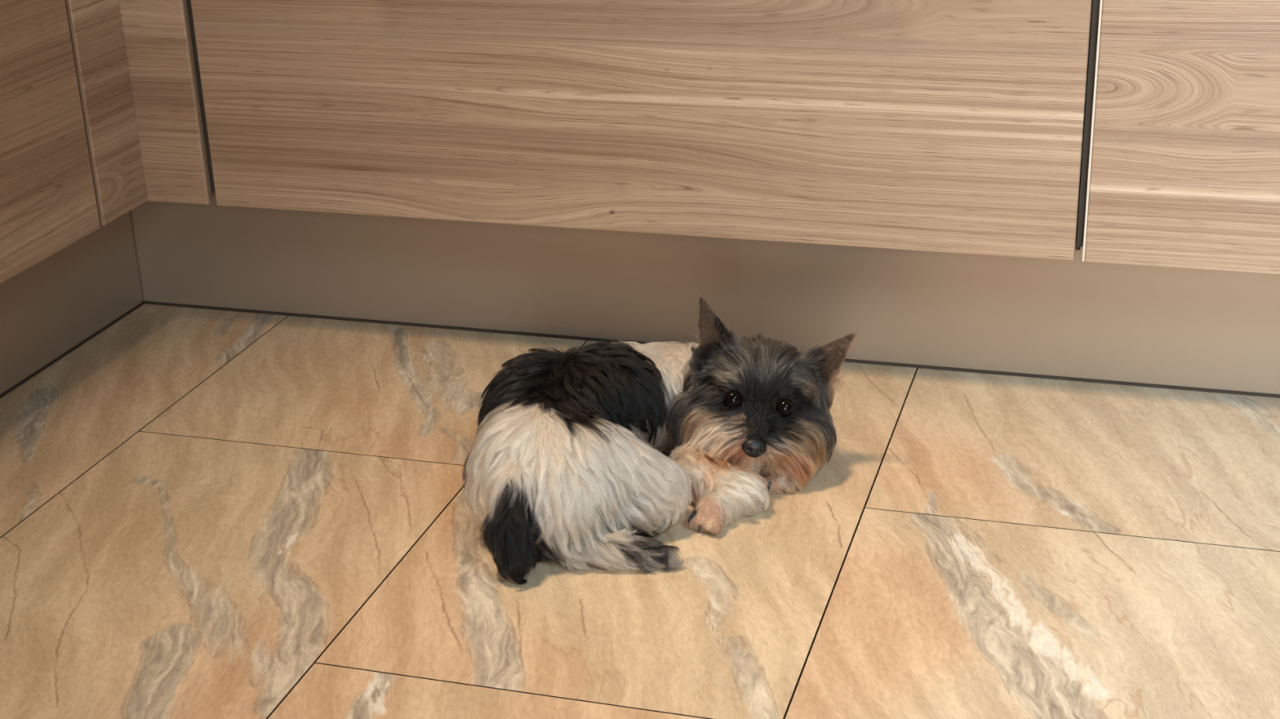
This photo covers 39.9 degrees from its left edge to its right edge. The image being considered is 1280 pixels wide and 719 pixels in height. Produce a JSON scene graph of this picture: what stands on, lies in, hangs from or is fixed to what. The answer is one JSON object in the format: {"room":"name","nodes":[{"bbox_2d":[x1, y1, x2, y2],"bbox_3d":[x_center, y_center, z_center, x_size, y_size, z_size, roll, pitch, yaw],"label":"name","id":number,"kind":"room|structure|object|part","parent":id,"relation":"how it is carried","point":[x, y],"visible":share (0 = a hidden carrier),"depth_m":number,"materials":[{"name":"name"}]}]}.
{"room":"kitchen","nodes":[
{"label":"kitchen","id":0,"kind":"room"},
{"bbox_2d":[0,301,1279,718],"bbox_3d":[0.629,0.697,0.118,3.720,0.003,3.520,5,24,16],"label":"floor","id":1,"kind":"structure","parent":0,"point":[205,513],"depth_m":1.44,"materials":[{"name":"tile"}]},
{"bbox_2d":[0,0,100,283],"bbox_3d":[-0.968,-0.318,1.366,0.571,0.710,0.898,5,24,16],"label":"base cabinet","id":2,"kind":"object","parent":1,"relation":"on","point":[48,201],"visible":1,"depth_m":1.71,"materials":[{"name":"brown wood"}]},
{"bbox_2d":[0,211,144,398],"bbox_3d":[-0.819,0.177,1.280,0.017,0.152,1.659,5,24,16],"label":"plinth","id":3,"kind":"object","parent":1,"relation":"on","point":[49,309],"visible":0.59,"depth_m":1.89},
{"bbox_2d":[64,0,1093,261],"bbox_3d":[-0.013,-0.550,1.847,0.995,0.710,0.657,5,24,16],"label":"base cabinet","id":4,"kind":"object","parent":1,"relation":"on","point":[935,126],"depth_m":1.71,"materials":[{"name":"brown wood"}]},
{"bbox_3d":[-0.562,-0.478,1.731,0.018,0.700,0.085,5,24,16],"label":"filler panel","id":5,"kind":"part","parent":4,"relation":"part of","materials":[{"name":"brown wood"}]},
{"bbox_3d":[-0.524,-0.479,1.728,0.092,0.700,0.104,5,24,16],"label":"corner filler","id":6,"kind":"part","parent":4,"relation":"part of","materials":[{"name":"brown wood"}]},
{"bbox_3d":[-0.506,-0.494,1.765,0.077,0.700,0.018,5,24,16],"label":"filler panel","id":7,"kind":"part","parent":4,"relation":"part of","materials":[{"name":"brown wood"}]},
{"bbox_2d":[460,295,856,584],"bbox_3d":[-0.017,0.042,1.519,0.246,0.166,0.347,18,30,39],"label":"dog","id":8,"kind":"object","parent":1,"relation":"on","point":[565,464],"visible":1,"depth_m":1.50},
{"bbox_2d":[129,200,1279,398],"bbox_3d":[0.214,-0.071,1.793,1.676,0.152,0.017,5,24,16],"label":"plinth","id":9,"kind":"object","parent":1,"relation":"on","point":[1077,320],"visible":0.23,"depth_m":1.82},
{"bbox_2d":[1076,0,1279,275],"bbox_3d":[0.758,-0.494,1.649,0.605,0.710,0.610,5,24,16],"label":"base cabinet","id":10,"kind":"object","parent":1,"relation":"on","point":[1180,165],"visible":1,"depth_m":1.56,"materials":[{"name":"brown wood"}]}
]}

